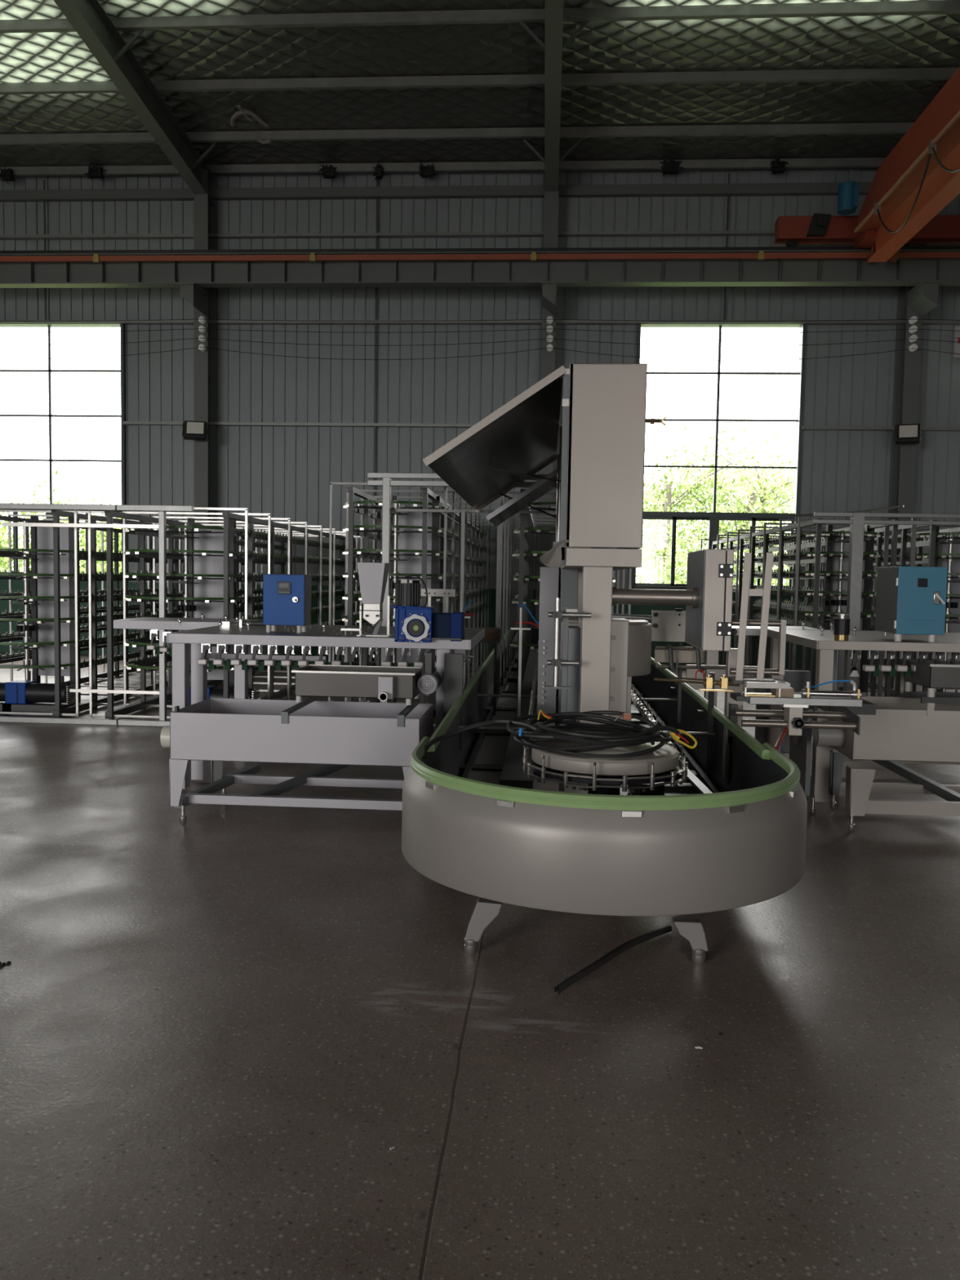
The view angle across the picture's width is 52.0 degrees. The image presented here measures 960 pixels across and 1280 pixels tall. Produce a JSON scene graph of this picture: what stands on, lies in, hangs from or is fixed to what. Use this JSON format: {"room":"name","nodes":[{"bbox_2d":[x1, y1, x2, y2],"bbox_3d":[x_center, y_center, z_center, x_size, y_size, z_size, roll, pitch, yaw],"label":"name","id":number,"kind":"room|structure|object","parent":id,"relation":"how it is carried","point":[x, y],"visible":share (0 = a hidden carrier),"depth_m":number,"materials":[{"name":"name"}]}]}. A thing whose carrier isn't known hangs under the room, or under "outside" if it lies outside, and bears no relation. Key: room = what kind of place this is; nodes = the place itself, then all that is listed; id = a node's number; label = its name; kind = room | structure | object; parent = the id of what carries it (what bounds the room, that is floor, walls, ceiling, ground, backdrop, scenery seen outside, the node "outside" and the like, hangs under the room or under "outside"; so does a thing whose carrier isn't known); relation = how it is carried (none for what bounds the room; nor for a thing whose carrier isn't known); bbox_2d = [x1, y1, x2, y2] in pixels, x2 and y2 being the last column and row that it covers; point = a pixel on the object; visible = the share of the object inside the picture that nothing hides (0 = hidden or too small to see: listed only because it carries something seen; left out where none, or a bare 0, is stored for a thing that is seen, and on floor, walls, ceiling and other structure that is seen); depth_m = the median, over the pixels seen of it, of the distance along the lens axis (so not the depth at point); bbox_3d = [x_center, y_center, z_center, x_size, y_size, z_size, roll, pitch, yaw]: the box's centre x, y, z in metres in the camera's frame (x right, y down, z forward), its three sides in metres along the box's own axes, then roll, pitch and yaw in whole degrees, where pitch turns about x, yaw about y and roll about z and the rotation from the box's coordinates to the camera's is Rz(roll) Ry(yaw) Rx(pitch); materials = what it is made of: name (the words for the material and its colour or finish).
{"room":"factory floor","nodes":[
{"label":"factory floor","id":0,"kind":"room"},
{"bbox_2d":[0,652,959,1279],"bbox_3d":[-0.349,1.323,2.718,37.000,0.001,29.200,1,4,4],"label":"floor","id":1,"kind":"structure","parent":0,"point":[220,1028],"depth_m":3.09,"materials":[{"name":"concrete"}]},
{"bbox_2d":[2,680,75,717],"bbox_3d":[-4.524,0.604,10.137,0.680,0.340,0.260,1,4,4],"label":"motor","id":2,"kind":"object","parent":1,"relation":"on","point":[33,697],"visible":0.84,"depth_m":10.04,"materials":[{"name":"metal"}]},
{"bbox_2d":[0,502,262,724],"bbox_3d":[-4.587,-0.472,12.908,3.514,2.131,6.700,1,4,4],"label":"drying rack","id":3,"kind":"object","parent":1,"relation":"on","point":[55,595],"visible":0.59,"depth_m":10.59,"materials":[{"name":"metal"}]},
{"bbox_2d":[177,168,217,527],"bbox_3d":[-4.732,-3.749,16.533,0.280,8.200,1.155,1,4,4],"label":"steel column","id":4,"kind":"structure","parent":1,"relation":"on","point":[204,300],"depth_m":16.71,"materials":[{"name":"metal"}]},
{"bbox_2d":[53,0,216,206],"bbox_3d":[-5.593,-7.464,2.396,0.925,1.906,28.950,1,4,4],"label":"rafter","id":5,"kind":"object","parent":4,"relation":"on","point":[88,18],"visible":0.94,"depth_m":13.72,"materials":[{"name":"paint"}]},
{"bbox_2d":[0,157,885,176],"bbox_3d":[0.753,-7.839,16.281,37.000,0.130,0.073,1,4,4],"label":"purlin","id":6,"kind":"structure","parent":5,"relation":"on","point":[849,162],"depth_m":16.32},
{"bbox_2d":[84,163,106,179],"bbox_3d":[-6.515,-7.931,16.667,0.372,0.252,0.172,1,4,4],"label":"nest","id":7,"kind":"object","parent":6,"relation":"attached to","point":[94,171],"visible":1,"depth_m":16.64,"materials":[{"name":"metal"}]},
{"bbox_2d":[659,159,684,176],"bbox_3d":[3.125,-7.707,16.025,0.404,0.252,0.168,1,4,4],"label":"nest","id":8,"kind":"object","parent":6,"relation":"attached to","point":[668,167],"visible":1,"depth_m":16.00,"materials":[{"name":"metal"}]},
{"bbox_2d":[769,157,788,174],"bbox_3d":[4.841,-7.664,15.918,0.308,0.239,0.155,1,4,4],"label":"nest","id":9,"kind":"object","parent":6,"relation":"attached to","point":[778,166],"visible":1,"depth_m":15.88,"materials":[{"name":"metal"}]},
{"bbox_2d":[0,0,959,33],"bbox_3d":[0.509,-7.976,12.573,37.000,0.130,0.073,1,4,4],"label":"purlin","id":10,"kind":"structure","parent":5,"relation":"on","point":[932,6],"depth_m":12.56,"materials":[{"name":"metal"}]},
{"bbox_2d":[182,420,208,440],"bbox_3d":[-4.774,-3.507,16.512,0.400,0.316,0.324,0,4,-10],"label":"floodlight","id":11,"kind":"object","parent":4,"relation":"attached to","point":[192,430],"visible":1,"depth_m":16.40,"materials":[{"name":"metal"}]},
{"bbox_2d":[198,334,206,342],"bbox_3d":[-4.649,-5.055,16.518,0.110,0.110,0.180,1,4,4],"label":"insulator","id":12,"kind":"object","parent":4,"relation":"attached to","point":[202,336],"visible":1,"depth_m":16.43,"materials":[{"name":"ceramic"}]},
{"bbox_2d":[0,337,959,346],"bbox_3d":[-2.467,-4.936,16.287,30.701,0.130,0.009,1,4,4],"label":"overhead wire","id":13,"kind":"object","parent":12,"relation":"attached to","point":[193,338],"visible":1,"depth_m":16.15,"materials":[{"name":"metal"}]},
{"bbox_2d":[198,315,206,324],"bbox_3d":[-4.643,-5.359,16.499,0.110,0.110,0.180,1,4,4],"label":"insulator","id":14,"kind":"object","parent":4,"relation":"attached to","point":[203,322],"visible":1,"depth_m":16.42,"materials":[{"name":"ceramic"}]},
{"bbox_2d":[0,319,959,321],"bbox_3d":[-2.461,-5.286,16.264,30.700,0.040,0.009,1,4,4],"label":"overhead wire","id":15,"kind":"object","parent":14,"relation":"attached to","point":[172,319],"visible":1,"depth_m":16.09,"materials":[{"name":"metal"}]},
{"bbox_2d":[198,343,206,351],"bbox_3d":[-4.651,-4.903,16.528,0.110,0.110,0.180,1,4,4],"label":"insulator","id":16,"kind":"object","parent":4,"relation":"attached to","point":[203,349],"visible":1,"depth_m":16.45,"materials":[{"name":"ceramic"}]},
{"bbox_2d":[10,346,959,360],"bbox_3d":[-2.471,-4.746,16.299,30.701,0.210,0.009,1,4,4],"label":"overhead wire","id":17,"kind":"object","parent":16,"relation":"attached to","point":[197,347],"visible":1,"depth_m":16.13,"materials":[{"name":"metal"}]},
{"bbox_2d":[198,324,206,333],"bbox_3d":[-4.646,-5.207,16.508,0.110,0.110,0.180,1,4,4],"label":"insulator","id":18,"kind":"object","parent":4,"relation":"attached to","point":[202,331],"visible":1,"depth_m":16.43,"materials":[{"name":"ceramic"}]},
{"bbox_2d":[0,328,959,333],"bbox_3d":[-2.464,-5.119,16.275,30.700,0.070,0.009,1,4,4],"label":"overhead wire","id":19,"kind":"object","parent":18,"relation":"attached to","point":[197,328],"visible":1,"depth_m":16.09,"materials":[{"name":"metal"}]},
{"bbox_2d":[189,684,259,705],"bbox_3d":[-2.608,0.645,10.009,0.680,0.340,0.260,1,4,4],"label":"motor","id":20,"kind":"object","parent":1,"relation":"on","point":[213,691],"visible":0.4,"depth_m":9.93,"materials":[{"name":"metal"}]},
{"bbox_2d":[88,504,362,726],"bbox_3d":[-2.880,-0.435,12.794,1.602,2.131,6.700,1,4,4],"label":"drying rack","id":21,"kind":"object","parent":1,"relation":"on","point":[211,577],"visible":0.66,"depth_m":10.47,"materials":[{"name":"metal"}]},
{"bbox_2d":[160,697,433,823],"bbox_3d":[-1.111,0.709,6.617,1.635,0.700,1.662,1,4,4],"label":"tub","id":22,"kind":"object","parent":1,"relation":"on","point":[338,735],"visible":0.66,"depth_m":5.83,"materials":[{"name":"grey metal"}]},
{"bbox_2d":[291,664,423,705],"bbox_3d":[-0.770,0.285,6.196,0.766,0.199,0.520,1,4,4],"label":"tray","id":23,"kind":"object","parent":22,"relation":"on","point":[384,683],"visible":0.98,"depth_m":6.05,"materials":[{"name":"metal"}]},
{"bbox_2d":[377,675,394,701],"bbox_3d":[-0.574,0.295,5.978,0.091,0.144,0.110,1,4,4],"label":"outlet","id":24,"kind":"object","parent":23,"relation":"attached to","point":[385,683],"depth_m":5.97,"materials":[{"name":"metal"}]},
{"bbox_2d":[113,617,484,789],"bbox_3d":[-1.505,0.408,7.554,3.012,1.127,1.912,1,4,4],"label":"work table","id":25,"kind":"object","parent":1,"relation":"on","point":[197,632],"depth_m":6.78,"materials":[{"name":"grey metal"}]},
{"bbox_2d":[146,629,163,653],"bbox_3d":[-2.683,0.014,8.114,0.105,0.200,0.085,1,4,4],"label":"clamp","id":26,"kind":"object","parent":25,"relation":"hanging from","point":[154,633],"visible":1,"depth_m":8.09,"materials":[{"name":"silver metal"}]},
{"bbox_2d":[113,617,262,630],"bbox_3d":[-2.421,-0.135,8.240,1.070,0.070,0.600,1,4,4],"label":"shelf","id":27,"kind":"object","parent":25,"relation":"attached to","point":[140,623],"depth_m":7.96,"materials":[{"name":"grey metal"}]},
{"bbox_2d":[197,644,216,669],"bbox_3d":[-1.884,0.104,6.780,0.105,0.200,0.085,1,4,4],"label":"clamp","id":28,"kind":"object","parent":25,"relation":"hanging from","point":[206,648],"visible":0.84,"depth_m":6.75,"materials":[{"name":"silver metal"}]},
{"bbox_2d":[213,644,231,670],"bbox_3d":[-1.774,0.105,6.773,0.105,0.200,0.085,1,4,4],"label":"clamp","id":29,"kind":"object","parent":25,"relation":"hanging from","point":[221,648],"visible":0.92,"depth_m":6.74,"materials":[{"name":"silver metal"}]},
{"bbox_2d":[230,644,248,670],"bbox_3d":[-1.653,0.107,6.765,0.105,0.200,0.085,1,4,4],"label":"clamp","id":30,"kind":"object","parent":25,"relation":"hanging from","point":[238,649],"visible":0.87,"depth_m":6.73,"materials":[{"name":"silver metal"}]},
{"bbox_2d":[247,644,265,670],"bbox_3d":[-1.536,0.108,6.757,0.105,0.200,0.085,1,4,4],"label":"clamp","id":31,"kind":"object","parent":25,"relation":"hanging from","point":[255,649],"visible":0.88,"depth_m":6.73,"materials":[{"name":"silver metal"}]},
{"bbox_2d":[264,644,282,670],"bbox_3d":[-1.419,0.109,6.749,0.105,0.200,0.085,1,4,4],"label":"clamp","id":32,"kind":"object","parent":25,"relation":"hanging from","point":[272,650],"visible":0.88,"depth_m":6.72,"materials":[{"name":"silver metal"}]},
{"bbox_2d":[262,573,311,632],"bbox_3d":[-1.373,-0.262,6.995,0.300,0.410,0.222,1,4,4],"label":"control box","id":33,"kind":"object","parent":25,"relation":"on","point":[286,597],"visible":1,"depth_m":6.91,"materials":[{"name":"metal"}]},
{"bbox_2d":[280,645,298,670],"bbox_3d":[-1.302,0.111,6.741,0.105,0.200,0.085,1,4,4],"label":"clamp","id":34,"kind":"object","parent":25,"relation":"hanging from","point":[289,650],"visible":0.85,"depth_m":6.71,"materials":[{"name":"silver metal"}]},
{"bbox_2d":[341,562,392,636],"bbox_3d":[-0.770,-0.283,6.778,0.329,0.500,0.250,1,4,4],"label":"funnel","id":35,"kind":"object","parent":25,"relation":"on","point":[373,576],"visible":1,"depth_m":6.68,"materials":[{"name":"grey metal"}]},
{"bbox_2d":[391,574,464,643],"bbox_3d":[-0.343,-0.211,6.539,0.464,0.446,0.278,1,4,4],"label":"motor","id":36,"kind":"object","parent":25,"relation":"on","point":[414,622],"visible":1,"depth_m":6.45,"materials":[{"name":"blue metal"}]},
{"bbox_2d":[421,588,455,613],"bbox_3d":[-0.300,-0.203,7.041,0.245,0.323,0.054,1,4,4],"label":"bracket","id":37,"kind":"object","parent":25,"relation":"on","point":[436,593],"visible":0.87,"depth_m":7.01,"materials":[{"name":"grey metal"}]},
{"bbox_2d":[417,650,463,750],"bbox_3d":[-0.256,0.570,6.284,0.264,0.990,0.311,1,4,4],"label":"motor","id":38,"kind":"object","parent":1,"relation":"on","point":[428,682],"visible":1,"depth_m":6.35,"materials":[{"name":"metal"}]},
{"bbox_2d":[328,472,556,725],"bbox_3d":[-0.089,-0.565,12.999,2.390,2.460,7.523,1,4,4],"label":"drying rack","id":39,"kind":"object","parent":1,"relation":"on","point":[414,538],"visible":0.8,"depth_m":10.27,"materials":[{"name":"metal"}]},
{"bbox_2d":[474,626,501,715],"bbox_3d":[0.045,0.432,8.405,0.246,1.064,0.310,1,4,4],"label":"metal frame","id":40,"kind":"object","parent":1,"relation":"on","point":[492,635],"visible":0.58,"depth_m":8.33,"materials":[{"name":"metal"}]},
{"bbox_2d":[534,174,559,628],"bbox_3d":[1.093,-3.622,16.145,0.280,8.200,1.155,1,4,4],"label":"steel column","id":41,"kind":"structure","parent":1,"relation":"on","point":[548,289],"depth_m":16.17,"materials":[{"name":"metal"}]},
{"bbox_2d":[519,0,590,191],"bbox_3d":[0.233,-7.338,2.008,0.925,1.906,28.950,1,4,4],"label":"rafter","id":42,"kind":"object","parent":41,"relation":"on","point":[553,46],"visible":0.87,"depth_m":13.16,"materials":[{"name":"paint"}]},
{"bbox_2d":[0,122,914,144],"bbox_3d":[0.687,-7.876,15.278,37.000,0.130,0.073,1,4,4],"label":"purlin","id":43,"kind":"structure","parent":42,"relation":"on","point":[886,127],"depth_m":15.31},
{"bbox_2d":[0,66,959,94],"bbox_3d":[0.599,-7.926,13.936,37.000,0.130,0.073,1,4,4],"label":"purlin","id":44,"kind":"structure","parent":42,"relation":"on","point":[905,73],"depth_m":13.93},
{"bbox_2d":[495,488,631,707],"bbox_3d":[1.047,-0.506,12.930,1.293,2.391,7.493,1,4,4],"label":"drying rack","id":45,"kind":"object","parent":1,"relation":"on","point":[523,535],"visible":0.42,"depth_m":10.30,"materials":[{"name":"metal"}]},
{"bbox_2d":[401,628,807,964],"bbox_3d":[0.868,0.532,9.440,1.712,0.760,12.062,1,4,4],"label":"machine","id":46,"kind":"object","parent":1,"relation":"on","point":[474,822],"visible":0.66,"depth_m":3.66,"materials":[{"name":"grey metal"}]},
{"bbox_2d":[422,363,666,790],"bbox_3d":[0.493,-0.446,7.185,1.396,2.327,4.072,1,4,4],"label":"tall cabinet","id":47,"kind":"object","parent":46,"relation":"on","point":[598,477],"visible":0.76,"depth_m":5.38,"materials":[{"name":"grey metal"}]},
{"bbox_2d":[511,604,538,721],"bbox_3d":[0.417,0.234,6.916,0.413,0.963,0.040,1,4,4],"label":"fitting","id":48,"kind":"object","parent":47,"relation":"attached to","point":[521,622],"visible":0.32,"depth_m":6.90,"materials":[{"name":"grey metal"}]},
{"bbox_2d":[560,363,647,571],"bbox_3d":[0.811,-1.064,7.234,0.412,1.089,3.850,1,4,4],"label":"cabinet","id":49,"kind":"object","parent":47,"relation":"attached to","point":[605,405],"depth_m":5.32,"materials":[{"name":"grey metal"}]},
{"bbox_2d":[612,549,733,651],"bbox_3d":[1.049,-0.235,5.552,0.625,0.540,0.671,1,4,4],"label":"electrical box","id":50,"kind":"object","parent":47,"relation":"attached to","point":[707,598],"visible":0.98,"depth_m":5.24,"materials":[{"name":"grey metal"}]},
{"bbox_2d":[536,567,560,742],"bbox_3d":[0.444,0.144,6.396,0.129,1.230,0.220,1,4,4],"label":"strut","id":51,"kind":"object","parent":46,"relation":"attached to","point":[549,579],"visible":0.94,"depth_m":6.30,"materials":[{"name":"metal"}]},
{"bbox_2d":[422,710,679,758],"bbox_3d":[0.304,0.415,4.380,1.132,0.261,0.624,1,4,4],"label":"cable coil","id":52,"kind":"object","parent":46,"relation":"on","point":[618,732],"visible":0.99,"depth_m":4.23,"materials":[{"name":"black rubber"}]},
{"bbox_2d":[544,597,591,791],"bbox_3d":[0.472,0.304,5.360,0.240,1.065,0.140,1,4,4],"label":"rod bracket","id":53,"kind":"object","parent":46,"relation":"attached to","point":[557,614],"visible":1,"depth_m":5.34,"materials":[{"name":"metal"}]},
{"bbox_2d":[669,728,697,748],"bbox_3d":[0.882,0.429,4.265,0.121,0.085,0.027,1,4,4],"label":"loop","id":54,"kind":"object","parent":46,"relation":"hanging from","point":[675,736],"visible":1,"depth_m":4.26,"materials":[{"name":"yellow plastic"}]},
{"bbox_2d":[554,924,671,994],"bbox_3d":[0.550,1.232,3.871,0.042,0.053,0.846,4,5,39],"label":"strip","id":55,"kind":"object","parent":1,"relation":"on","point":[624,947],"visible":1,"depth_m":3.78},
{"bbox_2d":[654,644,725,772],"bbox_3d":[1.306,0.582,5.976,0.504,1.120,0.116,1,4,4],"label":"bar","id":56,"kind":"object","parent":1,"relation":"on","point":[669,654],"visible":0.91,"depth_m":5.96,"materials":[{"name":"metal"}]},
{"bbox_2d":[653,669,739,784],"bbox_3d":[1.212,0.669,5.351,0.540,1.022,0.173,0,4,-17],"label":"machine part","id":57,"kind":"object","parent":1,"relation":"on","point":[709,682],"visible":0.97,"depth_m":5.31,"materials":[{"name":"metal"}]},
{"bbox_2d":[722,648,875,779],"bbox_3d":[1.779,0.629,5.365,0.878,1.120,1.154,1,4,4],"label":"slide","id":58,"kind":"object","parent":1,"relation":"on","point":[845,705],"visible":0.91,"depth_m":5.12,"materials":[{"name":"metal"}]},
{"bbox_2d":[735,552,773,680],"bbox_3d":[1.428,-0.121,5.123,0.173,0.670,0.021,1,4,4],"label":"bars","id":59,"kind":"object","parent":58,"relation":"on","point":[746,592],"visible":1,"depth_m":5.11,"materials":[{"name":"grey metal"}]},
{"bbox_2d":[729,614,786,675],"bbox_3d":[1.506,0.027,5.358,0.308,0.330,0.070,1,4,4],"label":"stand","id":60,"kind":"object","parent":58,"relation":"on","point":[735,622],"visible":0.77,"depth_m":5.35,"materials":[{"name":"grey metal"}]},
{"bbox_2d":[685,622,959,816],"bbox_3d":[3.208,0.495,7.280,3.170,1.192,2.130,1,4,4],"label":"work table","id":61,"kind":"object","parent":1,"relation":"on","point":[798,747],"depth_m":6.60,"materials":[{"name":"grey metal"}]},
{"bbox_2d":[731,626,818,635],"bbox_3d":[2.374,-0.078,8.069,0.722,0.055,0.600,1,4,4],"label":"shelf","id":62,"kind":"object","parent":61,"relation":"attached to","point":[750,630],"depth_m":7.83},
{"bbox_2d":[833,613,850,640],"bbox_3d":[2.358,-0.084,6.412,0.100,0.170,0.100,1,4,4],"label":"motor","id":63,"kind":"object","parent":61,"relation":"on","point":[841,624],"visible":1,"depth_m":6.38,"materials":[{"name":"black metal"}]},
{"bbox_2d":[848,649,861,676],"bbox_3d":[2.441,0.138,6.400,0.060,0.200,0.069,1,4,4],"label":"clamp","id":64,"kind":"object","parent":61,"relation":"hanging from","point":[855,655],"visible":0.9,"depth_m":6.39,"materials":[{"name":"silver metal"}]},
{"bbox_2d":[862,650,879,676],"bbox_3d":[2.549,0.138,6.401,0.105,0.200,0.085,1,4,4],"label":"clamp","id":65,"kind":"object","parent":61,"relation":"hanging from","point":[872,655],"visible":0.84,"depth_m":6.37,"materials":[{"name":"silver metal"}]},
{"bbox_2d":[878,650,895,676],"bbox_3d":[2.651,0.138,6.394,0.105,0.200,0.085,1,4,4],"label":"clamp","id":66,"kind":"object","parent":61,"relation":"hanging from","point":[888,655],"visible":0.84,"depth_m":6.37,"materials":[{"name":"silver metal"}]},
{"bbox_2d":[894,651,911,676],"bbox_3d":[2.753,0.137,6.387,0.105,0.200,0.085,1,4,4],"label":"clamp","id":67,"kind":"object","parent":61,"relation":"hanging from","point":[907,670],"visible":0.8,"depth_m":6.36,"materials":[{"name":"silver metal"}]},
{"bbox_2d":[875,566,947,642],"bbox_3d":[2.846,-0.241,6.519,0.315,0.485,0.442,1,4,4],"label":"control box","id":68,"kind":"object","parent":61,"relation":"on","point":[910,600],"visible":1,"depth_m":6.33,"materials":[{"name":"blue metal"}]},
{"bbox_2d":[700,505,959,721],"bbox_3d":[5.590,-0.369,12.979,4.588,2.270,6.937,1,4,4],"label":"drying rack","id":69,"kind":"object","parent":1,"relation":"on","point":[847,575],"visible":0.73,"depth_m":10.84,"materials":[{"name":"metal"}]},
{"bbox_2d":[768,517,959,697],"bbox_3d":[5.186,-0.357,13.219,1.182,2.201,6.472,1,4,4],"label":"drying rack","id":70,"kind":"object","parent":1,"relation":"on","point":[944,550],"visible":0.21,"depth_m":10.81,"materials":[{"name":"metal"}]},
{"bbox_2d":[780,696,959,831],"bbox_3d":[3.069,0.720,6.801,1.949,0.800,1.930,1,4,4],"label":"tub","id":71,"kind":"object","parent":1,"relation":"on","point":[902,730],"visible":0.88,"depth_m":5.91,"materials":[{"name":"grey metal"}]},
{"bbox_2d":[902,659,959,704],"bbox_3d":[3.265,0.270,6.290,0.980,0.250,0.465,1,4,4],"label":"tray","id":72,"kind":"object","parent":71,"relation":"on","point":[944,674],"visible":0.95,"depth_m":6.14,"materials":[{"name":"metal"}]},
{"bbox_2d":[903,659,959,688],"bbox_3d":[3.257,0.224,6.296,0.900,0.140,0.450,1,4,4],"label":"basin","id":73,"kind":"object","parent":72,"relation":"in","point":[944,674],"depth_m":6.10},
{"bbox_2d":[883,243,942,675],"bbox_3d":[6.929,-3.495,15.757,0.280,8.200,1.155,1,4,4],"label":"steel column","id":74,"kind":"structure","parent":1,"relation":"on","point":[918,300],"depth_m":15.92,"materials":[{"name":"metal"}]},
{"bbox_2d":[0,245,959,288],"bbox_3d":[0.666,-5.920,15.600,37.000,0.560,0.240,1,4,4],"label":"beam","id":75,"kind":"structure","parent":74,"relation":"on","point":[771,272],"depth_m":15.61,"materials":[{"name":"metal"}]},
{"bbox_2d":[0,250,959,262],"bbox_3d":[0.652,-5.991,15.376,37.000,0.130,0.080,1,4,4],"label":"bar","id":76,"kind":"object","parent":75,"relation":"attached to","point":[761,255],"visible":1,"depth_m":15.42,"materials":[{"name":"orange paint"}]},
{"bbox_2d":[773,66,959,263],"bbox_3d":[6.567,-5.264,1.763,5.760,1.391,27.060,1,4,4],"label":"crane","id":77,"kind":"object","parent":75,"relation":"on","point":[920,176],"visible":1,"depth_m":13.38,"materials":[{"name":"red paint"}]},
{"bbox_2d":[893,423,921,444],"bbox_3d":[6.838,-3.286,15.736,0.400,0.316,0.323,2,4,20],"label":"floodlight","id":78,"kind":"object","parent":74,"relation":"attached to","point":[910,433],"visible":1,"depth_m":15.63,"materials":[{"name":"metal"}]},
{"bbox_2d":[0,168,959,672],"bbox_3d":[0.709,-4.025,16.861,37.000,8.900,0.222,1,4,4],"label":"wall","id":79,"kind":"structure","parent":0,"point":[286,472],"depth_m":16.84,"materials":[{"name":"metal"}]},
{"bbox_2d":[0,323,126,573],"bbox_3d":[-7.593,-3.338,17.369,2.760,4.475,0.260,1,4,4],"label":"window","id":80,"kind":"structure","parent":79,"relation":"in","point":[122,326],"depth_m":17.29,"materials":[{"name":"grey metal"}]},
{"bbox_2d":[0,230,774,239],"bbox_3d":[0.746,-6.809,16.513,37.000,0.050,0.120,1,4,4],"label":"beam","id":81,"kind":"structure","parent":79,"relation":"attached to","point":[697,233],"depth_m":16.62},
{"bbox_2d":[0,182,959,202],"bbox_3d":[0.758,-7.507,16.468,37.000,0.160,0.120,1,4,4],"label":"beam","id":82,"kind":"structure","parent":79,"relation":"attached to","point":[745,188],"depth_m":16.52,"materials":[{"name":"metal"}]},
{"bbox_2d":[372,177,377,562],"bbox_3d":[-1.793,-4.366,16.809,0.024,6.900,0.020,1,4,4],"label":"rod","id":83,"kind":"object","parent":82,"relation":"attached to","point":[376,178],"visible":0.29,"depth_m":16.77,"materials":[{"name":"metal"}]},
{"bbox_2d":[0,320,959,324],"bbox_3d":[0.721,-5.362,16.606,37.000,0.050,0.120,1,4,4],"label":"beam","id":84,"kind":"structure","parent":79,"relation":"attached to","point":[158,322],"depth_m":16.64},
{"bbox_2d":[122,421,959,431],"bbox_3d":[0.691,-3.636,16.717,37.000,0.050,0.120,1,4,4],"label":"beam","id":85,"kind":"structure","parent":79,"relation":"attached to","point":[126,423],"depth_m":16.83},
{"bbox_2d":[631,323,806,589],"bbox_3d":[3.989,-3.087,16.597,2.760,4.475,0.260,1,4,4],"label":"window","id":86,"kind":"structure","parent":79,"relation":"in","point":[713,517],"depth_m":16.57,"materials":[{"name":"glass"}]},
{"bbox_2d":[0,0,959,167],"bbox_3d":[-0.186,-7.820,2.182,37.000,1.640,29.300,1,4,4],"label":"ceiling","id":87,"kind":"structure","parent":0,"point":[907,41],"depth_m":14.05,"materials":[{"name":"grey metal"}]},
{"bbox_2d":[230,105,271,144],"bbox_3d":[-3.505,-7.902,15.094,0.627,0.312,0.578,0,4,-15],"label":"strip","id":88,"kind":"object","parent":87,"relation":"hanging from","point":[242,111],"visible":1,"depth_m":15.07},
{"bbox_2d":[611,608,685,722],"bbox_3d":[1.052,0.158,6.229,0.479,0.724,0.108,1,4,4],"label":"plate","id":89,"kind":"object","parent":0,"point":[667,625],"visible":0.8,"depth_m":6.19,"materials":[{"name":"metal"}]},
{"label":"outside","id":90,"kind":"structure","parent":0,"visible":0},
{"bbox_3d":[2.924,-1.064,43.571,80.000,0.150,52.700,1,4,4],"label":"ground","id":91,"kind":"structure","parent":90,"visible":0},
{"bbox_2d":[0,511,31,572],"bbox_3d":[-13.159,-2.389,25.165,4.631,4.297,4.413,0,4,-19],"label":"tree","id":92,"kind":"object","parent":91,"relation":"on","point":[3,539],"visible":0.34,"depth_m":24.90,"materials":[{"name":"green plant"}]},
{"bbox_2d":[1,479,119,568],"bbox_3d":[-10.755,-2.309,26.845,4.403,4.002,3.859,0,4,-13],"label":"tree","id":93,"kind":"object","parent":91,"relation":"on","point":[44,481],"visible":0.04,"depth_m":26.03,"materials":[{"name":"green plant"}]},
{"bbox_2d":[64,494,121,567],"bbox_3d":[-8.773,-2.098,25.483,3.836,3.824,3.541,3,4,25],"label":"tree","id":94,"kind":"object","parent":91,"relation":"on","point":[82,543],"visible":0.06,"depth_m":24.92,"materials":[{"name":"green plant"}]},
{"bbox_2d":[75,499,121,573],"bbox_3d":[-8.589,-1.579,22.144,2.451,3.167,2.091,4,5,36],"label":"shrub","id":95,"kind":"object","parent":91,"relation":"on","point":[98,562],"visible":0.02,"depth_m":21.99,"materials":[{"name":"green plant"}]},
{"bbox_2d":[635,505,708,583],"bbox_3d":[4.102,-1.308,21.298,3.492,3.161,2.361,1,4,4],"label":"shrub","id":96,"kind":"object","parent":91,"relation":"on","point":[662,574],"visible":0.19,"depth_m":21.05,"materials":[{"name":"green plant"}]},
{"bbox_2d":[636,447,736,582],"bbox_3d":[5.421,-3.064,29.583,5.145,5.724,5.716,1,4,-1],"label":"tree","id":97,"kind":"object","parent":91,"relation":"on","point":[648,471],"visible":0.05,"depth_m":29.00,"materials":[{"name":"green plant"}]},
{"bbox_2d":[635,429,778,583],"bbox_3d":[4.116,-2.348,23.295,5.132,5.049,3.589,0,4,-16],"label":"tree","id":98,"kind":"object","parent":91,"relation":"on","point":[668,497],"visible":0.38,"depth_m":22.99,"materials":[{"name":"green plant"}]},
{"bbox_2d":[642,500,784,585],"bbox_3d":[5.085,-1.393,21.416,3.792,3.353,2.507,2,4,14],"label":"shrub","id":99,"kind":"object","parent":91,"relation":"on","point":[759,511],"visible":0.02,"depth_m":21.49,"materials":[{"name":"green plant"}]},
{"bbox_2d":[644,413,794,585],"bbox_3d":[6.285,-2.628,24.218,4.698,5.595,4.413,3,4,23],"label":"tree","id":100,"kind":"object","parent":91,"relation":"on","point":[744,525],"visible":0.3,"depth_m":23.69,"materials":[{"name":"green plant"}]},
{"bbox_2d":[675,403,795,584],"bbox_3d":[7.199,-2.847,25.035,4.648,5.935,4.678,-1,4,-24],"label":"tree","id":101,"kind":"object","parent":91,"relation":"on","point":[769,482],"visible":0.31,"depth_m":24.62,"materials":[{"name":"green plant"}]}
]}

